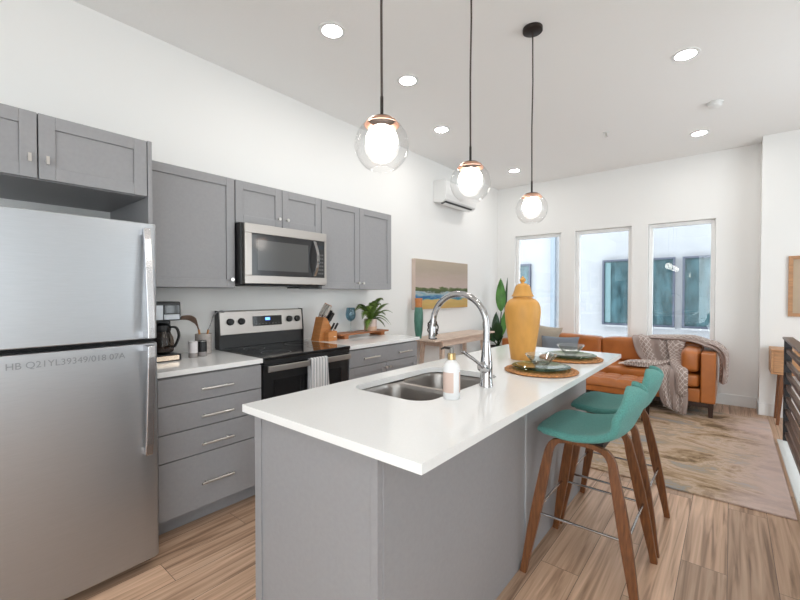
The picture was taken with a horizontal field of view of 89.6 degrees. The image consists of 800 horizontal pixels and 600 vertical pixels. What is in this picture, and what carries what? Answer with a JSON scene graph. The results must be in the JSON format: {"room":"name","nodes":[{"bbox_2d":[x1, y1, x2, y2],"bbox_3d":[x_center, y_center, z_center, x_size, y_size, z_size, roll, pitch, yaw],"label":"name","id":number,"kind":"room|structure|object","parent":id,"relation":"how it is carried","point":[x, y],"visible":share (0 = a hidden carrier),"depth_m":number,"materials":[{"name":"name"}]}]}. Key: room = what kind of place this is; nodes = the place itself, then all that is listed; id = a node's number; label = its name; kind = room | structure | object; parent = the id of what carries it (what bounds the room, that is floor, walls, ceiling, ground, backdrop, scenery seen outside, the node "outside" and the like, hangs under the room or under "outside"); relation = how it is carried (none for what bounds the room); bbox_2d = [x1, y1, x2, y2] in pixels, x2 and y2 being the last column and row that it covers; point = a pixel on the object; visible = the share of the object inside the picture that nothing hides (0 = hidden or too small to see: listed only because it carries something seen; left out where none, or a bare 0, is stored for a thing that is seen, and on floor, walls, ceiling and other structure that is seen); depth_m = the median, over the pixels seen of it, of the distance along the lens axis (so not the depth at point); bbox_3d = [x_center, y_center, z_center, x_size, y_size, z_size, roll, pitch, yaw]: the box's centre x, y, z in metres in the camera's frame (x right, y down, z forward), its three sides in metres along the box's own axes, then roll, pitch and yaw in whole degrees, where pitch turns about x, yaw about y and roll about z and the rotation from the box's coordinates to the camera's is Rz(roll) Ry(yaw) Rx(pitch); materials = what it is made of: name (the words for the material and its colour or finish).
{"room":"kitchen","nodes":[
{"label":"kitchen","id":0,"kind":"room"},
{"bbox_2d":[0,0,497,364],"bbox_3d":[-1.234,-0.245,3.339,0.150,3.050,9.200,1,1,39],"label":"wall","id":1,"kind":"structure","parent":0,"point":[69,60],"depth_m":3.15,"materials":[{"name":"white paint"}]},
{"bbox_2d":[0,103,146,211],"bbox_3d":[-1.831,-0.685,1.969,0.656,0.294,0.861,1,1,39],"label":"upper cabinet","id":2,"kind":"object","parent":1,"relation":"attached to","point":[45,159],"visible":1,"depth_m":1.91,"materials":[{"name":"grey wood"}]},
{"bbox_2d":[152,160,234,287],"bbox_3d":[-1.461,-0.462,2.664,0.349,0.762,0.621,1,1,39],"label":"upper cabinet","id":3,"kind":"object","parent":1,"relation":"attached to","point":[193,213],"visible":0.6,"depth_m":2.60,"materials":[{"name":"grey wood"}]},
{"bbox_2d":[234,179,320,232],"bbox_3d":[-1.019,-0.701,3.198,0.349,0.302,0.759,1,1,39],"label":"upper cabinet","id":4,"kind":"object","parent":1,"relation":"attached to","point":[253,203],"visible":0.66,"depth_m":3.06,"materials":[{"name":"grey wood"}]},
{"bbox_2d":[235,222,326,288],"bbox_3d":[-0.978,-0.319,3.170,0.454,0.453,0.754,1,1,39],"label":"microwave","id":5,"kind":"object","parent":4,"relation":"attached to","point":[265,256],"visible":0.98,"depth_m":3.00,"materials":[{"name":"silver metal"}]},
{"bbox_2d":[318,199,390,289],"bbox_3d":[-0.487,-0.482,3.849,0.349,0.762,0.905,1,1,39],"label":"upper cabinet","id":6,"kind":"object","parent":1,"relation":"attached to","point":[358,240],"visible":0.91,"depth_m":3.73,"materials":[{"name":"grey wood"}]},
{"bbox_2d":[412,258,467,309],"bbox_3d":[0.559,-0.200,5.356,0.058,0.621,1.246,1,1,39],"label":"landscape painting","id":7,"kind":"object","parent":1,"relation":"attached to","point":[431,279],"visible":0.9,"depth_m":5.22,"materials":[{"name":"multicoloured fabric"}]},
{"bbox_2d":[433,179,475,211],"bbox_3d":[0.759,-1.390,5.469,0.199,0.312,0.790,1,1,39],"label":"mini split","id":8,"kind":"object","parent":1,"relation":"attached to","point":[448,193],"visible":0.97,"depth_m":5.26,"materials":[{"name":"white plastic"}]},
{"bbox_2d":[441,201,471,210],"bbox_3d":[0.772,-1.258,5.428,0.078,0.025,0.680,1,1,39],"label":"air vent","id":9,"kind":"object","parent":8,"relation":"attached to","point":[454,204],"depth_m":5.39,"materials":[{"name":"grey plastic"}]},
{"bbox_2d":[64,391,799,599],"bbox_3d":[0.802,1.408,1.630,5.400,0.200,9.100,1,1,39],"label":"floor","id":10,"kind":"structure","parent":0,"point":[710,549],"depth_m":2.04,"materials":[{"name":"wood"}]},
{"bbox_2d":[0,206,158,599],"bbox_3d":[-1.689,0.470,1.894,0.855,1.668,0.770,1,1,39],"label":"refrigerator","id":11,"kind":"object","parent":10,"relation":"on","point":[79,430],"visible":1,"depth_m":1.70,"materials":[{"name":"grey metal"}]},
{"bbox_2d":[110,141,152,223],"bbox_3d":[-1.559,0.229,2.336,0.629,2.134,0.020,1,1,39],"label":"panel","id":12,"kind":"object","parent":10,"relation":"on","point":[140,211],"visible":0.2,"depth_m":2.16,"materials":[{"name":"grey wood"}]},
{"bbox_2d":[157,364,260,534],"bbox_3d":[-1.331,0.850,2.574,0.693,0.884,0.616,1,1,39],"label":"base cabinet","id":13,"kind":"object","parent":10,"relation":"on","point":[206,441],"visible":0.56,"depth_m":2.33,"materials":[{"name":"grey wood"}]},
{"bbox_2d":[157,349,262,378],"bbox_3d":[-1.339,0.393,2.574,0.669,0.029,0.620,1,1,39],"label":"countertop","id":14,"kind":"structure","parent":13,"relation":"on","point":[216,360],"depth_m":2.45,"materials":[{"name":"white stone"}]},
{"bbox_2d":[154,301,180,362],"bbox_3d":[-1.510,0.194,2.538,0.248,0.368,0.170,1,1,39],"label":"coffee maker","id":15,"kind":"object","parent":14,"relation":"on","point":[166,311],"visible":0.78,"depth_m":2.48,"materials":[{"name":"black plastic"}]},
{"bbox_2d":[188,341,197,357],"bbox_3d":[-1.358,0.323,2.646,0.056,0.108,0.056,1,1,39],"label":"shaker","id":16,"kind":"object","parent":14,"relation":"on","point":[192,345],"visible":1,"depth_m":2.63,"materials":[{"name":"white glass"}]},
{"bbox_2d":[198,340,206,356],"bbox_3d":[-1.325,0.322,2.702,0.056,0.108,0.056,1,1,39],"label":"shaker","id":17,"kind":"object","parent":14,"relation":"on","point":[202,344],"visible":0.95,"depth_m":2.68,"materials":[{"name":"clear glass"}]},
{"bbox_2d":[195,333,211,353],"bbox_3d":[-1.371,0.304,2.810,0.106,0.140,0.106,1,1,39],"label":"utensil crock","id":18,"kind":"object","parent":14,"relation":"on","point":[202,336],"visible":0.44,"depth_m":2.78,"materials":[{"name":"beige ceramic"}]},
{"bbox_2d":[180,315,199,333],"bbox_3d":[-1.399,0.230,2.718,0.056,0.262,0.174,1,1,30],"label":"slotted turner","id":19,"kind":"object","parent":18,"relation":"in","point":[193,319],"visible":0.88,"depth_m":2.71,"materials":[{"name":"orange wood"}]},
{"bbox_2d":[207,310,224,333],"bbox_3d":[-1.321,0.216,2.873,0.141,0.285,0.042,0,1,-27],"label":"spatula","id":20,"kind":"object","parent":18,"relation":"in","point":[220,311],"visible":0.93,"depth_m":2.86,"materials":[{"name":"orange wood"}]},
{"bbox_2d":[215,308,350,399],"bbox_3d":[-0.879,0.681,3.098,0.693,1.205,0.757,1,1,39],"label":"range","id":21,"kind":"object","parent":10,"relation":"on","point":[275,336],"visible":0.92,"depth_m":3.06,"materials":[{"name":"black metal"}]},
{"bbox_2d":[215,340,349,360],"bbox_3d":[-0.888,0.375,3.099,0.662,0.024,0.757,1,1,39],"label":"cooktop","id":22,"kind":"object","parent":21,"relation":"in","point":[274,350],"depth_m":3.01,"materials":[{"name":"black glass"}]},
{"bbox_2d":[307,356,328,389],"bbox_3d":[-0.590,0.633,2.913,0.047,0.447,0.199,1,1,39],"label":"dish towel","id":23,"kind":"object","parent":21,"relation":"hanging from","point":[318,372],"visible":0.55,"depth_m":2.89,"materials":[{"name":"fabric"}]},
{"bbox_2d":[348,340,416,379],"bbox_3d":[-0.359,0.831,3.756,0.693,0.884,0.903,1,1,39],"label":"base cabinet","id":24,"kind":"object","parent":10,"relation":"on","point":[363,362],"visible":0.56,"depth_m":3.50,"materials":[{"name":"grey wood"}]},
{"bbox_2d":[305,333,419,349],"bbox_3d":[-0.361,0.373,3.765,0.669,0.029,0.931,1,1,39],"label":"countertop","id":25,"kind":"structure","parent":24,"relation":"on","point":[357,341],"depth_m":3.63,"materials":[{"name":"white stone"}]},
{"bbox_2d":[311,317,336,340],"bbox_3d":[-0.676,0.256,3.588,0.176,0.210,0.154,1,1,39],"label":"knife block","id":26,"kind":"object","parent":25,"relation":"on","point":[321,330],"visible":0.98,"depth_m":3.56,"materials":[{"name":"brown wood"}]},
{"bbox_2d":[318,303,326,316],"bbox_3d":[-0.702,0.095,3.649,0.096,0.138,0.022,-1,1,-37],"label":"kitchen knife","id":27,"kind":"object","parent":26,"relation":"in","point":[325,304],"visible":0.81,"depth_m":3.64,"materials":[{"name":"silver metal"}]},
{"bbox_2d":[321,304,328,316],"bbox_3d":[-0.676,0.100,3.627,0.090,0.129,0.022,-1,1,-37],"label":"kitchen knife","id":28,"kind":"object","parent":26,"relation":"in","point":[327,305],"visible":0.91,"depth_m":3.62,"materials":[{"name":"silver metal"}]},
{"bbox_2d":[324,305,331,317],"bbox_3d":[-0.651,0.107,3.611,0.088,0.125,0.022,-1,1,-37],"label":"kitchen knife","id":29,"kind":"object","parent":26,"relation":"in","point":[329,306],"visible":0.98,"depth_m":3.60,"materials":[{"name":"silver metal"}]},
{"bbox_2d":[328,312,334,322],"bbox_3d":[-0.626,0.163,3.643,0.080,0.112,0.022,-1,1,-37],"label":"kitchen knife","id":30,"kind":"object","parent":26,"relation":"in","point":[332,313],"visible":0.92,"depth_m":3.64,"materials":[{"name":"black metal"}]},
{"bbox_2d":[337,329,388,338],"bbox_3d":[-0.394,0.331,3.953,0.180,0.048,0.660,1,1,39],"label":"board","id":31,"kind":"object","parent":25,"relation":"on","point":[340,335],"visible":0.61,"depth_m":3.84,"materials":[{"name":"brown wood"}]},
{"bbox_2d":[355,298,390,330],"bbox_3d":[-0.258,0.142,4.032,0.507,0.328,0.259,-1,1,-45],"label":"potted fern","id":32,"kind":"object","parent":31,"relation":"on","point":[371,312],"visible":1,"depth_m":3.99,"materials":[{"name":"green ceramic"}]},
{"bbox_2d":[364,318,376,330],"bbox_3d":[-0.296,0.247,4.040,0.127,0.118,0.127,1,1,39],"label":"pot","id":33,"kind":"object","parent":32,"relation":"attached to","point":[373,326],"depth_m":3.99,"materials":[{"name":"beige ceramic"}]},
{"bbox_2d":[255,372,585,599],"bbox_3d":[0.361,0.856,2.206,0.681,0.885,2.155,1,1,39],"label":"kitchen island","id":34,"kind":"object","parent":10,"relation":"on","point":[333,522],"visible":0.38,"depth_m":1.43,"materials":[{"name":"grey"}]},
{"bbox_2d":[242,344,620,474],"bbox_3d":[0.468,0.399,2.163,0.843,0.028,2.334,1,1,39],"label":"island countertop","id":35,"kind":"structure","parent":34,"relation":"on","point":[417,437],"depth_m":1.45,"materials":[{"name":"white stone"}]},
{"bbox_2d":[364,372,479,400],"bbox_3d":[0.144,0.521,1.941,0.436,0.196,0.696,1,1,39],"label":"sink","id":36,"kind":"object","parent":35,"relation":"in","point":[428,386],"visible":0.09,"depth_m":2.02,"materials":[{"name":"silver metal"}]},
{"bbox_2d":[441,346,459,399],"bbox_3d":[0.206,0.289,1.615,0.071,0.209,0.069,1,1,39],"label":"soap dispenser","id":37,"kind":"object","parent":35,"relation":"on","point":[451,368],"visible":1,"depth_m":1.59,"materials":[{"name":"white plastic"}]},
{"bbox_2d":[443,360,459,399],"bbox_3d":[0.207,0.316,1.615,0.068,0.156,0.068,1,1,39],"label":"bottle","id":38,"kind":"object","parent":37,"relation":"attached to","point":[451,368],"depth_m":1.59,"materials":[{"name":"white plastic"}]},
{"bbox_2d":[428,291,492,387],"bbox_3d":[0.230,0.174,1.852,0.348,0.432,0.222,1,1,39],"label":"kitchen faucet","id":39,"kind":"object","parent":35,"relation":"on","point":[485,366],"visible":1,"depth_m":1.81,"materials":[{"name":"silver metal"}]},
{"bbox_2d":[505,276,540,360],"bbox_3d":[0.785,0.112,2.580,0.223,0.532,0.223,1,1,39],"label":"ginger jar","id":40,"kind":"object","parent":35,"relation":"on","point":[522,312],"visible":1,"depth_m":2.51,"materials":[{"name":"ceramic"}]},
{"bbox_2d":[504,364,579,377],"bbox_3d":[0.761,0.378,2.177,0.380,0.013,0.380,1,1,28],"label":"woven placemat","id":41,"kind":"object","parent":35,"relation":"on","point":[571,372],"visible":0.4,"depth_m":2.06,"materials":[{"name":"brown wicker"}]},
{"bbox_2d":[512,361,570,371],"bbox_3d":[0.761,0.362,2.177,0.304,0.018,0.304,1,1,39],"label":"dinner plate","id":42,"kind":"object","parent":41,"relation":"on","point":[541,363],"visible":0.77,"depth_m":2.22,"materials":[{"name":"green glass"}]},
{"bbox_2d":[516,362,565,369],"bbox_3d":[0.761,0.357,2.177,0.254,0.018,0.254,1,1,39],"label":"salad plate","id":43,"kind":"object","parent":42,"relation":"on","point":[517,363],"visible":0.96,"depth_m":2.15,"materials":[{"name":"clear glass"}]},
{"bbox_2d":[525,352,556,367],"bbox_3d":[0.761,0.327,2.176,0.166,0.069,0.166,1,1,39],"label":"glass bowl","id":44,"kind":"object","parent":43,"relation":"on","point":[547,352],"visible":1,"depth_m":2.16,"materials":[{"name":"clear glass"}]},
{"bbox_2d":[539,354,603,363],"bbox_3d":[1.091,0.371,2.579,0.380,0.013,0.380,1,1,28],"label":"woven placemat","id":45,"kind":"object","parent":35,"relation":"on","point":[543,356],"visible":0.58,"depth_m":2.46,"materials":[{"name":"brown wicker"}]},
{"bbox_2d":[545,351,596,358],"bbox_3d":[1.091,0.355,2.579,0.304,0.018,0.304,1,1,39],"label":"dinner plate","id":46,"kind":"object","parent":45,"relation":"on","point":[557,352],"visible":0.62,"depth_m":2.63,"materials":[{"name":"green glass"}]},
{"bbox_2d":[549,352,591,357],"bbox_3d":[1.091,0.350,2.579,0.254,0.018,0.254,1,1,39],"label":"salad plate","id":47,"kind":"object","parent":46,"relation":"on","point":[561,355],"visible":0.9,"depth_m":2.54,"materials":[{"name":"clear glass"}]},
{"bbox_2d":[557,343,584,355],"bbox_3d":[1.091,0.320,2.578,0.166,0.069,0.166,1,1,39],"label":"glass bowl","id":48,"kind":"object","parent":47,"relation":"on","point":[575,343],"visible":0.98,"depth_m":2.57,"materials":[{"name":"clear glass"}]},
{"bbox_2d":[416,330,494,363],"bbox_3d":[0.714,0.848,5.258,0.398,0.800,1.490,1,1,39],"label":"console table","id":49,"kind":"object","parent":10,"relation":"on","point":[463,337],"visible":0.62,"depth_m":4.99,"materials":[{"name":"brown wood"}]},
{"bbox_2d":[414,298,422,338],"bbox_3d":[0.221,0.217,4.779,0.108,0.478,0.108,1,1,39],"label":"vase","id":50,"kind":"object","parent":49,"relation":"on","point":[418,313],"visible":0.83,"depth_m":4.74,"materials":[{"name":"green ceramic"}]},
{"bbox_2d":[427,319,438,339],"bbox_3d":[0.384,0.332,4.711,0.144,0.250,0.134,0,1,-24],"label":"sculpture","id":51,"kind":"object","parent":49,"relation":"on","point":[437,328],"visible":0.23,"depth_m":4.69,"materials":[{"name":"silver metal"}]},
{"bbox_2d":[490,278,507,347],"bbox_3d":[1.483,0.449,6.119,0.380,1.570,0.340,-1,1,-40],"label":"banana plant","id":52,"kind":"object","parent":10,"relation":"on","point":[499,327],"visible":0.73,"depth_m":6.03,"materials":[{"name":"green plant"}]},
{"bbox_2d":[520,381,657,599],"bbox_3d":[0.925,0.842,1.959,0.507,0.926,0.488,1,1,39],"label":"bar stool","id":53,"kind":"object","parent":10,"relation":"on","point":[591,431],"visible":1,"depth_m":1.90,"materials":[{"name":"teal fabric"}]},
{"bbox_2d":[560,365,669,557],"bbox_3d":[1.262,0.835,2.368,0.507,0.926,0.488,1,1,39],"label":"bar stool","id":54,"kind":"object","parent":10,"relation":"on","point":[595,402],"visible":0.77,"depth_m":2.32,"materials":[{"name":"teal fabric"}]},
{"bbox_2d":[586,402,796,520],"bbox_3d":[2.123,1.260,4.091,2.514,0.012,2.415,1,1,39],"label":"area rug","id":55,"kind":"object","parent":10,"relation":"on","point":[724,457],"visible":0.44,"depth_m":3.23,"materials":[{"name":"beige carpet"}]},
{"bbox_2d":[502,333,717,417],"bbox_3d":[2.625,0.854,5.282,2.400,0.760,0.807,1,1,39],"label":"leather sofa","id":56,"kind":"object","parent":55,"relation":"on","point":[702,384],"visible":0.36,"depth_m":4.68,"materials":[{"name":"orange leather"}]},
{"bbox_2d":[536,325,562,346],"bbox_3d":[2.078,0.567,5.770,0.466,0.458,0.164,1,1,34],"label":"throw pillow","id":57,"kind":"object","parent":56,"relation":"on","point":[543,330],"visible":0.36,"depth_m":5.73,"materials":[{"name":"beige fabric"}]},
{"bbox_2d":[541,335,578,349],"bbox_3d":[2.164,0.639,5.481,0.529,0.306,0.150,1,1,43],"label":"lumbar pillow","id":58,"kind":"object","parent":56,"relation":"on","point":[568,343],"visible":0.59,"depth_m":5.43,"materials":[{"name":"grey fabric"}]},
{"bbox_2d":[559,333,602,351],"bbox_3d":[2.298,0.618,5.723,1.067,0.306,0.192,1,1,39],"label":"cushion","id":59,"kind":"object","parent":56,"relation":"on","point":[593,343],"depth_m":5.42,"materials":[{"name":"leather"}]},
{"bbox_2d":[600,360,700,386],"bbox_3d":[2.983,0.863,4.876,1.073,0.183,0.634,1,1,39],"label":"seat cushion","id":60,"kind":"object","parent":56,"relation":"on","point":[694,378],"depth_m":4.69,"materials":[{"name":"leather"}]},
{"bbox_2d":[602,336,702,359],"bbox_3d":[3.124,0.630,5.044,1.067,0.304,0.192,1,1,39],"label":"cushion","id":61,"kind":"object","parent":56,"relation":"on","point":[624,346],"depth_m":5.16,"materials":[{"name":"leather"}]},
{"bbox_2d":[618,334,728,414],"bbox_3d":[3.200,0.826,4.738,1.034,0.814,0.860,1,1,39],"label":"knitted throw","id":62,"kind":"object","parent":56,"relation":"on","point":[662,351],"visible":0.98,"depth_m":4.54,"materials":[{"name":"beige fabric"}]},
{"bbox_2d":[681,345,701,371],"bbox_3d":[3.323,0.661,4.587,0.185,0.268,0.579,1,1,39],"label":"bolster cushion","id":63,"kind":"object","parent":56,"relation":"on","point":[691,354],"visible":0.8,"depth_m":4.37,"materials":[{"name":"leather"}]},
{"bbox_2d":[586,371,649,420],"bbox_3d":[2.229,1.042,4.599,1.130,0.406,0.430,1,1,39],"label":"tufted ottoman","id":64,"kind":"object","parent":55,"relation":"on","point":[615,383],"visible":0.38,"depth_m":4.37,"materials":[{"name":"leather"}]},
{"bbox_2d":[586,371,643,388],"bbox_3d":[2.229,0.880,4.596,1.130,0.083,0.430,1,1,39],"label":"tufted cushion","id":65,"kind":"object","parent":64,"relation":"on","point":[604,380],"depth_m":4.37,"materials":[{"name":"leather"}]},
{"bbox_2d":[769,346,799,424],"bbox_3d":[4.203,0.887,3.972,0.828,0.765,0.350,1,1,39],"label":"sideboard","id":66,"kind":"object","parent":10,"relation":"on","point":[776,354],"visible":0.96,"depth_m":4.07,"materials":[{"name":"brown wood"}]},
{"bbox_2d":[777,439,799,512],"bbox_3d":[2.297,1.290,2.192,0.124,0.018,3.670,1,1,39],"label":"trim","id":67,"kind":"structure","parent":10,"relation":"on","point":[791,468],"depth_m":3.02,"materials":[{"name":"white"}]},
{"bbox_2d":[783,337,799,473],"bbox_3d":[2.311,0.817,2.202,0.070,0.926,3.655,1,1,39],"label":"stair railing","id":68,"kind":"object","parent":67,"relation":"on","point":[789,434],"visible":1,"depth_m":3.29,"materials":[{"name":"black"}]},
{"bbox_2d":[72,0,799,189],"bbox_3d":[0.833,-1.792,1.615,5.400,0.100,9.200,1,1,39],"label":"ceiling","id":69,"kind":"structure","parent":0,"point":[600,66],"depth_m":3.03,"materials":[{"name":"white paint"}]},
{"bbox_2d":[318,21,345,39],"bbox_3d":[-0.443,-1.756,2.631,0.178,0.006,0.178,1,1,39],"label":"recessed light","id":70,"kind":"object","parent":69,"relation":"in","point":[330,30],"visible":1,"depth_m":2.62,"materials":[{"name":"white"}]},
{"bbox_2d":[322,25,341,36],"bbox_3d":[-0.443,-1.755,2.631,0.128,0.001,0.128,1,1,39],"label":"diffuser","id":71,"kind":"object","parent":70,"relation":"attached to","point":[329,30],"depth_m":2.63,"materials":[{"name":"white plastic"}]},
{"bbox_2d":[364,0,398,157],"bbox_3d":[-0.068,-1.111,1.491,0.202,1.255,0.202,1,1,39],"label":"pendant light","id":72,"kind":"object","parent":69,"relation":"hanging from","point":[381,137],"visible":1,"depth_m":1.47,"materials":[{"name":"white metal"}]},
{"bbox_2d":[397,74,418,85],"bbox_3d":[0.063,-1.766,3.246,0.178,0.006,0.178,1,1,39],"label":"recessed light","id":73,"kind":"object","parent":69,"relation":"in","point":[404,80],"visible":1,"depth_m":3.24,"materials":[{"name":"white"}]},
{"bbox_2d":[400,77,415,84],"bbox_3d":[0.063,-1.765,3.246,0.128,0.001,0.128,1,1,39],"label":"diffuser","id":74,"kind":"object","parent":73,"relation":"attached to","point":[406,80],"depth_m":3.24,"materials":[{"name":"white plastic"}]},
{"bbox_2d":[433,126,449,132],"bbox_3d":[0.433,-1.782,4.216,0.178,0.006,0.178,1,1,39],"label":"recessed light","id":75,"kind":"object","parent":69,"relation":"in","point":[439,129],"visible":1,"depth_m":4.21,"materials":[{"name":"white"}]},
{"bbox_2d":[435,127,447,131],"bbox_3d":[0.433,-1.781,4.216,0.128,0.001,0.128,1,1,39],"label":"diffuser","id":76,"kind":"object","parent":75,"relation":"attached to","point":[441,129],"depth_m":4.21,"materials":[{"name":"white plastic"}]},
{"bbox_2d":[457,0,483,191],"bbox_3d":[0.351,-1.120,2.000,0.202,1.255,0.202,1,1,39],"label":"pendant light","id":77,"kind":"object","parent":69,"relation":"hanging from","point":[470,179],"visible":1,"depth_m":1.99,"materials":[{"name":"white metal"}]},
{"bbox_2d":[508,169,520,172],"bbox_3d":[1.597,-1.805,5.634,0.178,0.006,0.178,1,1,39],"label":"recessed light","id":78,"kind":"object","parent":69,"relation":"in","point":[510,170],"visible":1,"depth_m":5.62,"materials":[{"name":"white"}]},
{"bbox_2d":[521,22,542,215],"bbox_3d":[0.858,-1.130,2.618,0.202,1.255,0.202,1,1,39],"label":"pendant light","id":79,"kind":"object","parent":69,"relation":"hanging from","point":[531,206],"visible":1,"depth_m":2.60,"materials":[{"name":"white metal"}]},
{"bbox_2d":[671,47,700,61],"bbox_3d":[2.051,-1.760,2.893,0.178,0.006,0.178,1,1,39],"label":"recessed light","id":80,"kind":"object","parent":69,"relation":"in","point":[685,54],"visible":1,"depth_m":2.89,"materials":[{"name":"white"}]},
{"bbox_2d":[675,50,696,59],"bbox_3d":[2.051,-1.759,2.893,0.128,0.001,0.128,1,1,39],"label":"diffuser","id":81,"kind":"object","parent":80,"relation":"attached to","point":[687,54],"depth_m":2.89,"materials":[{"name":"white plastic"}]},
{"bbox_2d":[689,130,709,136],"bbox_3d":[3.205,-1.784,4.314,0.178,0.006,0.178,1,1,39],"label":"recessed light","id":82,"kind":"object","parent":69,"relation":"in","point":[700,132],"visible":1,"depth_m":4.31,"materials":[{"name":"white"}]},
{"bbox_2d":[692,131,706,135],"bbox_3d":[3.205,-1.783,4.314,0.128,0.001,0.128,1,1,39],"label":"diffuser","id":83,"kind":"object","parent":82,"relation":"attached to","point":[702,132],"depth_m":4.32,"materials":[{"name":"white plastic"}]},
{"bbox_2d":[706,99,723,109],"bbox_3d":[2.832,-1.752,3.624,0.124,0.046,0.124,1,1,39],"label":"smoke detector","id":84,"kind":"object","parent":69,"relation":"attached to","point":[714,104],"visible":1,"depth_m":3.60,"materials":[{"name":"white plastic"}]},
{"bbox_2d":[498,144,760,396],"bbox_3d":[2.933,-0.285,5.727,3.257,3.050,0.160,1,1,39],"label":"wall","id":85,"kind":"structure","parent":0,"point":[724,186],"depth_m":5.19,"materials":[{"name":"white paint"}]},
{"bbox_2d":[516,233,560,327],"bbox_3d":[2.187,-0.194,6.347,0.724,1.641,0.060,1,1,39],"label":"window","id":86,"kind":"structure","parent":85,"relation":"in","point":[518,239],"depth_m":6.30,"materials":[{"name":"white plastic"}]},
{"bbox_2d":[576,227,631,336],"bbox_3d":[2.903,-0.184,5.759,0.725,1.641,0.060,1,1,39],"label":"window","id":87,"kind":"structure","parent":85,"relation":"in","point":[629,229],"depth_m":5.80,"materials":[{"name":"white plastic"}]},
{"bbox_2d":[716,393,799,419],"bbox_3d":[3.462,1.184,5.023,5.000,0.135,0.294,1,1,39],"label":"baseboard","id":88,"kind":"structure","parent":85,"relation":"attached to","point":[721,398],"depth_m":4.70,"materials":[{"name":"white paint"}]},
{"bbox_2d":[758,129,799,406],"bbox_3d":[4.889,-0.255,3.939,2.050,3.050,0.440,1,1,39],"label":"wall","id":89,"kind":"structure","parent":0,"point":[780,152],"depth_m":4.34,"materials":[{"name":"white paint"}]},
{"bbox_2d":[788,256,799,316],"bbox_3d":[4.322,-0.142,4.104,0.532,0.638,0.026,1,1,39],"label":"picture frame","id":90,"kind":"object","parent":89,"relation":"attached to","point":[794,261],"visible":1,"depth_m":4.24,"materials":[{"name":"brown wood"}]},
{"label":"outside","id":91,"kind":"structure","parent":0,"visible":0},
{"bbox_3d":[11.616,4.250,14.213,40.000,0.100,23.400,1,1,39],"label":"ground","id":92,"kind":"structure","parent":91,"visible":0},
{"bbox_2d":[520,219,715,346],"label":"window","id":93,"kind":"structure","parent":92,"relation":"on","point":[681,254],"depth_m":8.19,"materials":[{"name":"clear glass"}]},
{"bbox_2d":[605,262,610,321],"bbox_3d":[4.294,-0.158,8.325,0.106,1.230,0.006,1,1,39],"label":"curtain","id":94,"kind":"object","parent":93,"relation":"hanging from","point":[607,264],"depth_m":8.32,"materials":[{"name":"teal fabric"}]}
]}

